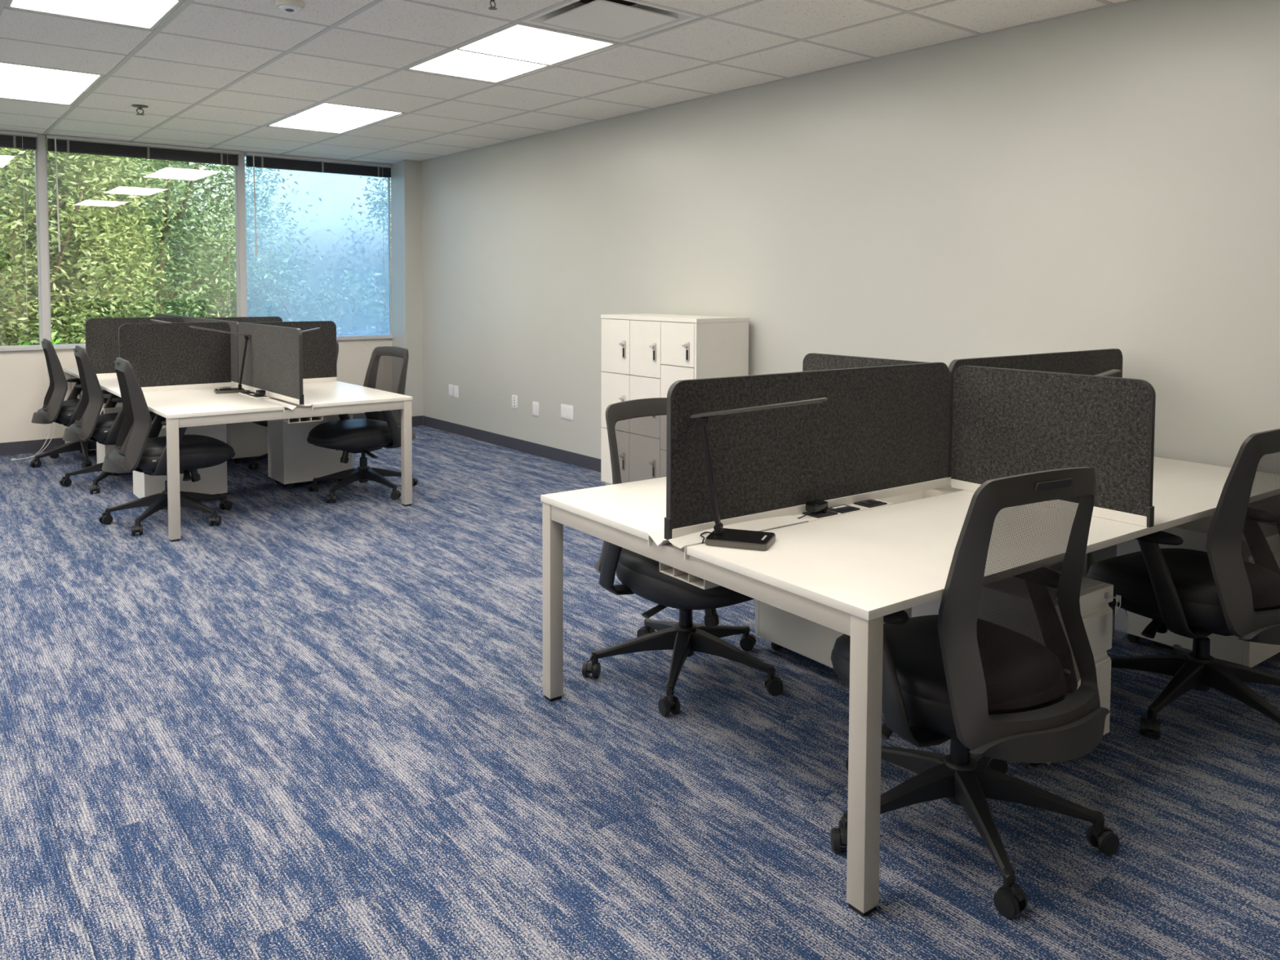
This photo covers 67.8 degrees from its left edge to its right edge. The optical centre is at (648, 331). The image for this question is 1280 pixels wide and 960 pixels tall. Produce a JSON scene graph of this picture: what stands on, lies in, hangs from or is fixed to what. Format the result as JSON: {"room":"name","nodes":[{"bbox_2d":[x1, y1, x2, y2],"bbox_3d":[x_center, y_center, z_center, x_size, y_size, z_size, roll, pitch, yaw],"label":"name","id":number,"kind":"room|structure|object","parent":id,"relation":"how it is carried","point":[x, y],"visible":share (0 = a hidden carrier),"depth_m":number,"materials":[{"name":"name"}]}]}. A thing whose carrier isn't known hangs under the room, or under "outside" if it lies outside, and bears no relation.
{"room":"open-plan office","nodes":[
{"label":"open-plan office","id":0,"kind":"room"},
{"bbox_2d":[0,338,391,443],"bbox_3d":[-6.157,0.644,6.781,9.250,0.925,0.220,-2,3,-39],"label":"wall","id":1,"kind":"structure","parent":0,"point":[24,377],"depth_m":7.63,"materials":[{"name":"white paint"}]},
{"bbox_2d":[0,133,50,351],"bbox_3d":[-5.473,-0.702,7.163,1.625,1.736,0.135,-2,3,-39],"label":"window","id":2,"kind":"structure","parent":1,"relation":"in","point":[40,153],"depth_m":7.61,"materials":[{"name":"silver metal"}]},
{"bbox_2d":[0,130,37,302],"bbox_3d":[-5.423,-0.820,7.095,1.505,1.447,0.078,-2,3,-39],"label":"window blind","id":3,"kind":"object","parent":2,"relation":"attached to","point":[11,140],"visible":1,"depth_m":7.46,"materials":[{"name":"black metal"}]},
{"bbox_2d":[45,137,247,349],"bbox_3d":[-4.269,-0.742,8.129,1.575,1.736,0.135,-2,3,-39],"label":"window","id":4,"kind":"structure","parent":1,"relation":"in","point":[239,171],"depth_m":8.56,"materials":[{"name":"silver metal"}]},
{"bbox_2d":[11,360,55,460],"bbox_3d":[-4.827,0.559,7.473,0.066,0.850,0.423,1,3,7],"label":"hanging cable","id":5,"kind":"object","parent":4,"relation":"hanging from","point":[46,361],"visible":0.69,"depth_m":7.63,"materials":[{"name":"white plastic"}]},
{"bbox_2d":[45,134,239,309],"bbox_3d":[-4.218,-0.860,8.061,1.455,1.447,0.078,-2,3,-39],"label":"window blind","id":6,"kind":"object","parent":4,"relation":"attached to","point":[86,147],"visible":1,"depth_m":7.96,"materials":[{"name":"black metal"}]},
{"bbox_2d":[0,411,383,455],"bbox_3d":[-6.129,0.962,6.675,9.146,0.100,0.006,-2,3,-39],"label":"baseboard","id":7,"kind":"structure","parent":1,"relation":"attached to","point":[33,446],"depth_m":7.63,"materials":[{"name":"rubber"}]},
{"bbox_2d":[244,155,392,340],"bbox_3d":[-3.129,-0.780,9.037,1.450,1.736,0.125,-2,3,-39],"label":"window","id":8,"kind":"structure","parent":1,"relation":"in","point":[389,335],"depth_m":9.48,"materials":[{"name":"silver metal"}]},
{"bbox_2d":[244,151,391,256],"bbox_3d":[-3.067,-0.899,8.986,1.370,1.447,0.078,-2,3,-39],"label":"window blind","id":9,"kind":"object","parent":8,"relation":"attached to","point":[375,170],"visible":1,"depth_m":8.89,"materials":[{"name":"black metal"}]},
{"bbox_2d":[390,159,422,422],"bbox_3d":[-2.394,-0.377,9.302,0.174,2.559,0.486,-2,3,-39],"label":"pier","id":10,"kind":"object","parent":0,"point":[406,175],"visible":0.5,"depth_m":9.13,"materials":[{"name":"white paint"}]},
{"bbox_2d":[411,415,422,426],"bbox_3d":[-2.248,0.863,9.167,0.168,0.095,0.006,-2,3,-39],"label":"baseboard","id":11,"kind":"object","parent":10,"relation":"attached to","point":[415,420],"visible":0.58,"depth_m":9.18,"materials":[{"name":"rubber"}]},
{"bbox_2d":[0,0,1135,164],"bbox_3d":[-2.969,-1.478,2.719,9.530,0.301,10.370,-2,3,-39],"label":"ceiling","id":12,"kind":"structure","parent":0,"point":[214,74],"depth_m":5.06,"materials":[{"name":"white paint"}]},
{"bbox_2d":[0,62,103,105],"bbox_3d":[-3.696,-1.505,5.711,0.584,0.058,1.193,-2,3,-39],"label":"ceiling light","id":13,"kind":"object","parent":12,"relation":"attached to","point":[8,72],"visible":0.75,"depth_m":5.66,"materials":[{"name":"white plastic"}]},
{"bbox_2d":[4,0,183,30],"bbox_3d":[-2.169,-1.407,3.812,0.584,0.058,1.193,-2,3,-39],"label":"ceiling light","id":14,"kind":"object","parent":12,"relation":"attached to","point":[142,14],"visible":0.89,"depth_m":4.13,"materials":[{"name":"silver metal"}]},
{"bbox_2d":[131,104,148,115],"bbox_3d":[-3.385,-1.473,6.346,0.101,0.059,0.101,2,3,28],"label":"sprinkler","id":15,"kind":"object","parent":12,"relation":"attached to","point":[140,107],"visible":1,"depth_m":6.33,"materials":[{"name":"grey metal"}]},
{"bbox_2d":[274,0,305,12],"bbox_3d":[-1.507,-1.364,4.003,0.123,0.037,0.123,-2,3,-39],"label":"ceiling sensor","id":16,"kind":"object","parent":12,"relation":"attached to","point":[289,6],"visible":1,"depth_m":3.97,"materials":[{"name":"beige plastic"}]},
{"bbox_2d":[266,102,404,133],"bbox_3d":[-2.270,-1.553,6.855,0.584,0.058,1.193,-2,3,-39],"label":"ceiling light","id":17,"kind":"object","parent":12,"relation":"attached to","point":[371,116],"visible":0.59,"depth_m":6.83,"materials":[{"name":"white plastic"}]},
{"bbox_2d":[488,0,497,9],"bbox_3d":[-0.639,-1.350,3.912,0.067,0.049,0.067,2,3,28],"label":"sprinkler","id":18,"kind":"object","parent":12,"relation":"attached to","point":[491,1],"visible":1,"depth_m":3.91,"materials":[{"name":"grey metal"}]},
{"bbox_2d":[405,23,617,83],"bbox_3d":[-0.743,-1.456,4.957,0.584,0.058,1.193,-2,3,-39],"label":"ceiling light","id":19,"kind":"object","parent":12,"relation":"attached to","point":[517,40],"visible":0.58,"depth_m":4.90,"materials":[{"name":"white plastic"}]},
{"bbox_2d":[521,0,701,43],"bbox_3d":[-0.171,-1.456,4.243,0.584,0.144,0.584,-2,3,-39],"label":"ceiling vent","id":20,"kind":"object","parent":12,"relation":"in","point":[615,20],"visible":0.88,"depth_m":4.28,"materials":[{"name":"white metal"}]},
{"bbox_2d":[0,423,1279,959],"bbox_3d":[-2.991,1.267,2.861,9.550,0.120,10.400,-2,3,-39],"label":"floor","id":21,"kind":"structure","parent":0,"point":[299,725],"depth_m":2.65,"materials":[{"name":"blue carpet"}]},
{"bbox_2d":[30,338,108,468],"bbox_3d":[-4.295,0.520,7.234,0.698,0.943,0.690,-2,3,-37],"label":"chair","id":22,"kind":"object","parent":21,"relation":"on","point":[55,409],"visible":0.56,"depth_m":7.02,"materials":[{"name":"black plastic"}]},
{"bbox_2d":[76,389,111,455],"bbox_3d":[-4.365,0.726,7.715,0.476,0.487,0.325,-2,4,-39],"label":"drawer pedestal","id":23,"kind":"object","parent":21,"relation":"on","point":[105,396],"visible":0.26,"depth_m":7.53,"materials":[{"name":"white metal"}]},
{"bbox_2d":[96,402,125,475],"bbox_3d":[-3.713,0.767,6.915,0.476,0.487,0.325,-2,4,-39],"label":"drawer pedestal","id":24,"kind":"object","parent":21,"relation":"on","point":[102,451],"visible":0.17,"depth_m":6.69,"materials":[{"name":"white metal"}]},
{"bbox_2d":[59,345,165,493],"bbox_3d":[-3.598,0.559,6.481,0.696,0.943,0.687,-2,3,-37],"label":"chair","id":25,"kind":"object","parent":21,"relation":"on","point":[89,424],"visible":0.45,"depth_m":6.21,"materials":[{"name":"black plastic"}]},
{"bbox_2d":[98,357,235,535],"bbox_3d":[-2.749,0.611,5.467,0.694,0.943,0.688,-2,3,-37],"label":"chair","id":26,"kind":"object","parent":21,"relation":"on","point":[138,438],"visible":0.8,"depth_m":5.33,"materials":[{"name":"black plastic"}]},
{"bbox_2d":[133,423,227,498],"bbox_3d":[-2.935,0.816,5.963,0.476,0.487,0.325,-2,4,-39],"label":"drawer pedestal","id":27,"kind":"object","parent":21,"relation":"on","point":[213,480],"visible":0.34,"depth_m":5.89,"materials":[{"name":"white metal"}]},
{"bbox_2d":[62,367,412,542],"bbox_3d":[-3.083,0.677,6.771,1.372,0.687,3.516,-2,4,-39],"label":"desk","id":28,"kind":"object","parent":21,"relation":"on","point":[192,407],"visible":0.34,"depth_m":5.57,"materials":[{"name":"white laminate"}]},
{"bbox_2d":[84,316,184,377],"bbox_3d":[-3.798,0.112,7.074,0.659,0.433,0.026,-2,4,-39],"label":"screen","id":29,"kind":"object","parent":28,"relation":"on","point":[102,348],"visible":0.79,"depth_m":6.94,"materials":[{"name":"fabric"}]},
{"bbox_2d":[150,319,168,323],"bbox_3d":[-3.450,0.122,6.985,0.365,0.424,0.124,0,3,-9],"label":"desk lamp","id":30,"kind":"object","parent":28,"relation":"on","point":[150,319],"visible":0.11,"depth_m":6.94,"materials":[{"name":"black metal"}]},
{"bbox_2d":[155,313,192,322],"bbox_3d":[-3.814,0.084,7.660,0.026,0.433,1.164,-2,4,-39],"label":"screen","id":31,"kind":"object","parent":28,"relation":"attached to","point":[187,319],"visible":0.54,"depth_m":7.49,"materials":[{"name":"fabric"}]},
{"bbox_2d":[118,321,231,391],"bbox_3d":[-3.046,0.160,6.153,0.659,0.433,0.026,-2,4,-39],"label":"screen","id":32,"kind":"object","parent":28,"relation":"on","point":[168,356],"visible":0.9,"depth_m":6.14,"materials":[{"name":"fabric"}]},
{"bbox_2d":[191,317,239,386],"bbox_3d":[-3.074,0.131,6.755,0.026,0.433,1.164,-2,4,-39],"label":"screen","id":33,"kind":"object","parent":28,"relation":"attached to","point":[233,325],"visible":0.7,"depth_m":6.37,"materials":[{"name":"fabric"}]},
{"bbox_2d":[189,325,251,393],"bbox_3d":[-2.681,0.173,5.992,0.365,0.424,0.124,-1,3,-31],"label":"desk lamp","id":34,"kind":"object","parent":28,"relation":"on","point":[239,388],"visible":0.98,"depth_m":6.03,"materials":[{"name":"black metal"}]},
{"bbox_2d":[201,316,282,322],"bbox_3d":[-3.175,0.101,7.427,0.637,0.428,0.027,-2,4,-39],"label":"screen","id":35,"kind":"object","parent":28,"relation":"on","point":[240,319],"visible":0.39,"depth_m":7.46,"materials":[{"name":"fabric"}]},
{"bbox_2d":[240,391,253,394],"bbox_3d":[-2.503,0.381,5.954,0.066,0.008,0.084,-2,4,-39],"label":"power socket","id":36,"kind":"object","parent":28,"relation":"attached to","point":[247,392],"depth_m":5.93,"materials":[{"name":"black plastic"}]},
{"bbox_2d":[251,395,266,397],"bbox_3d":[-2.360,0.390,5.779,0.066,0.008,0.087,-2,4,-39],"label":"power socket","id":37,"kind":"object","parent":28,"relation":"attached to","point":[252,396],"depth_m":5.75,"materials":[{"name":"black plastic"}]},
{"bbox_2d":[255,389,266,395],"bbox_3d":[-2.371,0.373,5.805,0.042,0.038,0.120,-2,4,-39],"label":"power adapter","id":38,"kind":"object","parent":28,"relation":"on","point":[260,392],"visible":1,"depth_m":5.76,"materials":[{"name":"black plastic"}]},
{"bbox_2d":[237,322,303,404],"bbox_3d":[-2.333,0.177,5.847,0.026,0.433,1.169,-2,4,-39],"label":"screen","id":39,"kind":"object","parent":28,"relation":"on","point":[273,363],"visible":0.99,"depth_m":5.74,"materials":[{"name":"fabric"}]},
{"bbox_2d":[248,320,337,382],"bbox_3d":[-2.461,0.146,6.553,0.637,0.428,0.026,-2,4,-39],"label":"screen","id":40,"kind":"object","parent":28,"relation":"on","point":[319,345],"visible":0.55,"depth_m":6.66,"materials":[{"name":"fabric"}]},
{"bbox_2d":[301,327,319,332],"bbox_3d":[-2.322,0.177,6.224,0.365,0.396,0.124,-2,4,-43],"label":"desk lamp","id":41,"kind":"object","parent":28,"relation":"on","point":[317,328],"visible":0.13,"depth_m":6.29,"materials":[{"name":"black metal"}]},
{"bbox_2d":[226,422,267,462],"bbox_3d":[-3.047,0.746,7.425,0.476,0.487,0.325,-2,4,-39],"label":"drawer pedestal","id":42,"kind":"object","parent":21,"relation":"on","point":[247,439],"visible":0.2,"depth_m":7.23,"materials":[{"name":"white metal"}]},
{"bbox_2d":[248,340,338,470],"bbox_3d":[-2.628,0.533,7.127,0.696,0.943,0.681,-2,4,-41],"label":"chair","id":43,"kind":"object","parent":21,"relation":"on","point":[254,465],"visible":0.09,"depth_m":6.96,"materials":[{"name":"black plastic"}]},
{"bbox_2d":[267,413,353,488],"bbox_3d":[-2.308,0.792,6.520,0.476,0.487,0.325,-2,4,-39],"label":"drawer pedestal","id":44,"kind":"object","parent":21,"relation":"on","point":[291,459],"visible":0.59,"depth_m":6.34,"materials":[{"name":"white metal"}]},
{"bbox_2d":[306,346,417,502],"bbox_3d":[-1.844,0.580,6.205,0.690,0.943,0.694,3,4,41],"label":"chair","id":45,"kind":"object","parent":21,"relation":"on","point":[362,436],"visible":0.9,"depth_m":6.15,"materials":[{"name":"black plastic"}]},
{"bbox_2d":[600,313,749,485],"bbox_3d":[0.134,0.490,5.905,0.444,1.172,0.924,-2,3,-39],"label":"locker","id":46,"kind":"object","parent":21,"relation":"on","point":[643,354],"visible":0.53,"depth_m":5.68,"materials":[{"name":"white metal"}]},
{"bbox_2d":[582,397,783,716],"bbox_3d":[0.144,0.726,3.335,0.689,0.943,0.696,-2,3,-37],"label":"chair","id":47,"kind":"object","parent":21,"relation":"on","point":[639,575],"visible":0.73,"depth_m":3.29,"materials":[{"name":"black plastic"}]},
{"bbox_2d":[755,599,911,668],"bbox_3d":[0.670,0.950,3.491,0.325,0.487,0.476,-2,3,-36],"label":"drawer pedestal","id":48,"kind":"object","parent":21,"relation":"on","point":[812,640],"visible":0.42,"depth_m":3.42,"materials":[{"name":"white metal"}]},
{"bbox_2d":[540,456,1279,916],"bbox_3d":[1.011,0.861,3.283,2.392,0.687,1.372,-2,3,-36],"label":"desk","id":49,"kind":"object","parent":21,"relation":"on","point":[843,568],"visible":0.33,"depth_m":2.53,"materials":[{"name":"white laminate"}]},
{"bbox_2d":[689,397,826,551],"bbox_3d":[0.285,0.365,2.519,0.365,0.396,0.124,1,3,19],"label":"desk lamp","id":50,"kind":"object","parent":49,"relation":"on","point":[721,536],"visible":1,"depth_m":2.54,"materials":[{"name":"grey metal"}]},
{"bbox_2d":[664,362,949,540],"bbox_3d":[0.537,0.332,2.915,1.212,0.428,0.026,-2,3,-37],"label":"screen","id":51,"kind":"object","parent":49,"relation":"attached to","point":[882,432],"visible":1,"depth_m":2.85,"materials":[{"name":"fabric"}]},
{"bbox_2d":[797,499,827,519],"bbox_3d":[0.481,0.528,2.827,0.120,0.038,0.042,-2,4,-42],"label":"power adapter","id":52,"kind":"object","parent":49,"relation":"on","point":[815,506],"visible":1,"depth_m":2.83,"materials":[{"name":"black plastic"}]},
{"bbox_2d":[802,510,838,518],"bbox_3d":[0.513,0.543,2.846,0.087,0.008,0.066,-2,3,-36],"label":"power socket","id":53,"kind":"object","parent":49,"relation":"attached to","point":[828,513],"depth_m":2.83,"materials":[{"name":"black plastic"}]},
{"bbox_2d":[827,504,860,513],"bbox_3d":[0.594,0.540,2.906,0.083,0.009,0.066,-2,3,-36],"label":"power socket","id":54,"kind":"object","parent":49,"relation":"attached to","point":[843,508],"depth_m":2.89,"materials":[{"name":"black plastic"}]},
{"bbox_2d":[802,352,926,371],"bbox_3d":[0.814,0.307,3.562,0.027,0.420,0.654,-2,3,-36],"label":"screen","id":55,"kind":"object","parent":49,"relation":"on","point":[811,362],"visible":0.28,"depth_m":3.64,"materials":[{"name":"fabric"}]},
{"bbox_2d":[853,499,887,507],"bbox_3d":[0.694,0.537,2.981,0.084,0.008,0.066,-2,3,-36],"label":"power socket","id":56,"kind":"object","parent":49,"relation":"attached to","point":[868,503],"depth_m":2.96,"materials":[{"name":"black plastic"}]},
{"bbox_2d":[947,348,1122,484],"bbox_3d":[1.499,0.300,3.627,1.154,0.433,0.026,-2,3,-37],"label":"screen","id":57,"kind":"object","parent":49,"relation":"attached to","point":[1091,362],"visible":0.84,"depth_m":3.63,"materials":[{"name":"fabric"}]},
{"bbox_2d":[951,365,1155,527],"bbox_3d":[1.242,0.336,2.985,0.026,0.420,0.670,-2,3,-37],"label":"screen","id":58,"kind":"object","parent":49,"relation":"on","point":[1006,422],"visible":0.98,"depth_m":2.93,"materials":[{"name":"fabric"}]},
{"bbox_2d":[1094,368,1120,376],"bbox_3d":[1.652,0.335,3.591,0.365,0.369,0.124,-1,3,-30],"label":"desk lamp","id":59,"kind":"object","parent":49,"relation":"on","point":[1114,371],"visible":0.08,"depth_m":3.64,"materials":[{"name":"black metal"}]},
{"bbox_2d":[830,466,1119,919],"bbox_3d":[0.765,0.774,2.380,0.690,0.943,0.696,-1,3,-29],"label":"chair","id":60,"kind":"object","parent":21,"relation":"on","point":[999,695],"visible":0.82,"depth_m":2.19,"materials":[{"name":"black plastic"}]},
{"bbox_2d":[911,568,1113,766],"bbox_3d":[1.095,0.980,2.895,0.325,0.487,0.476,-2,3,-36],"label":"drawer pedestal","id":61,"kind":"object","parent":21,"relation":"on","point":[1096,615],"visible":0.25,"depth_m":2.77,"materials":[{"name":"white metal"}]},
{"bbox_2d":[1107,595,1128,639],"bbox_3d":[1.342,0.821,2.743,0.074,0.127,0.048,-2,3,-36],"label":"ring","id":62,"kind":"object","parent":61,"relation":"hanging from","point":[1117,597],"visible":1,"depth_m":2.74,"materials":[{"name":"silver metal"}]},
{"bbox_2d":[1045,553,1087,577],"bbox_3d":[1.613,0.921,4.183,0.325,0.487,0.476,-2,3,-36],"label":"drawer pedestal","id":63,"kind":"object","parent":21,"relation":"on","point":[1084,574],"visible":0.02,"depth_m":4.08,"materials":[{"name":"white metal"}]},
{"bbox_2d":[1085,428,1279,738],"bbox_3d":[1.772,0.747,3.043,0.689,0.943,0.700,-1,3,-31],"label":"chair","id":64,"kind":"object","parent":21,"relation":"on","point":[1196,595],"visible":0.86,"depth_m":2.88,"materials":[{"name":"black plastic"}]},
{"bbox_2d":[1114,514,1279,667],"bbox_3d":[2.064,0.953,3.558,0.325,0.487,0.476,-2,3,-36],"label":"drawer pedestal","id":65,"kind":"object","parent":21,"relation":"on","point":[1193,534],"visible":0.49,"depth_m":3.44,"materials":[{"name":"white metal"}]},
{"bbox_2d":[421,0,1279,573],"bbox_3d":[0.692,-0.283,5.711,0.140,2.939,10.350,-2,3,-39],"label":"wall","id":66,"kind":"structure","parent":0,"point":[1108,177],"depth_m":4.74,"materials":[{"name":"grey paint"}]},
{"bbox_2d":[448,383,453,395],"bbox_3d":[-1.813,0.538,8.748,0.009,0.105,0.080,-2,3,-39],"label":"wall plate","id":67,"kind":"object","parent":66,"relation":"attached to","point":[451,386],"visible":1,"depth_m":8.74,"materials":[{"name":"white plastic"}]},
{"bbox_2d":[453,385,458,397],"bbox_3d":[-1.749,0.546,8.668,0.009,0.108,0.086,-2,3,-39],"label":"wall plate","id":68,"kind":"object","parent":66,"relation":"attached to","point":[455,387],"visible":1,"depth_m":8.66,"materials":[{"name":"white plastic"}]},
{"bbox_2d":[511,394,517,408],"bbox_3d":[-1.104,0.581,7.866,0.008,0.112,0.085,-2,3,-39],"label":"wall plate","id":69,"kind":"object","parent":66,"relation":"attached to","point":[514,397],"visible":1,"depth_m":7.86,"materials":[{"name":"white plastic"}]},
{"bbox_2d":[532,401,538,416],"bbox_3d":[-0.900,0.617,7.613,0.009,0.110,0.090,-2,3,-39],"label":"wall plate","id":70,"kind":"object","parent":66,"relation":"attached to","point":[535,404],"visible":1,"depth_m":7.61,"materials":[{"name":"white plastic"}]},
{"bbox_2d":[560,404,573,420],"bbox_3d":[-0.620,0.614,7.264,0.009,0.110,0.165,-2,3,-39],"label":"wall plate","id":71,"kind":"object","parent":66,"relation":"attached to","point":[566,411],"visible":1,"depth_m":7.25,"materials":[{"name":"white plastic"}]},
{"bbox_2d":[422,415,1115,607],"bbox_3d":[0.799,1.050,5.517,0.006,0.095,9.508,-2,3,-39],"label":"baseboard","id":72,"kind":"structure","parent":66,"relation":"attached to","point":[568,457],"depth_m":7.83,"materials":[{"name":"rubber"}]},
{"label":"outside","id":73,"kind":"structure","parent":0,"visible":0},
{"bbox_3d":[-27.437,3.476,42.326,90.000,0.100,80.000,-2,3,-39],"label":"lawn","id":74,"kind":"structure","parent":73,"visible":0},
{"bbox_2d":[18,331,62,345],"bbox_3d":[-6.082,2.528,9.960,1.086,5.064,1.375,0,3,-7],"label":"shrub","id":75,"kind":"object","parent":74,"relation":"on","point":[53,334],"visible":0.02,"depth_m":9.85,"materials":[{"name":"green plant"}]},
{"bbox_2d":[0,139,204,346],"bbox_3d":[-7.874,0.149,12.065,3.825,9.613,3.587,0,3,-6],"label":"broadleaf tree","id":76,"kind":"object","parent":74,"relation":"on","point":[14,320],"visible":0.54,"depth_m":11.83,"materials":[{"name":"green plant"}]},
{"bbox_2d":[0,147,282,344],"bbox_3d":[-11.886,-0.370,17.769,10.894,10.072,4.001,-2,3,-34],"label":"broadleaf tree","id":77,"kind":"object","parent":74,"relation":"on","point":[2,219],"visible":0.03,"depth_m":19.14,"materials":[{"name":"green plant"}]},
{"bbox_2d":[3,150,336,345],"bbox_3d":[-7.282,0.005,14.506,4.760,9.677,3.916,-1,3,-27],"label":"broadleaf tree","id":78,"kind":"object","parent":74,"relation":"on","point":[180,202],"visible":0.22,"depth_m":14.18,"materials":[{"name":"green plant"}]},
{"bbox_2d":[173,253,391,336],"bbox_3d":[-7.179,1.282,23.365,8.934,6.291,4.290,-2,3,-39],"label":"broadleaf tree","id":79,"kind":"object","parent":74,"relation":"on","point":[380,271],"visible":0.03,"depth_m":22.55,"materials":[{"name":"green plant"}]},
{"bbox_2d":[195,235,391,336],"bbox_3d":[-5.293,1.609,15.245,3.237,6.424,3.249,2,3,30],"label":"broadleaf tree","id":80,"kind":"object","parent":74,"relation":"on","point":[313,304],"visible":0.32,"depth_m":14.86,"materials":[{"name":"green plant"}]},
{"bbox_2d":[331,176,391,335],"bbox_3d":[-4.345,0.363,18.390,3.533,8.617,2.798,2,3,37],"label":"broadleaf tree","id":81,"kind":"object","parent":74,"relation":"on","point":[381,203],"visible":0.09,"depth_m":18.34,"materials":[{"name":"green plant"}]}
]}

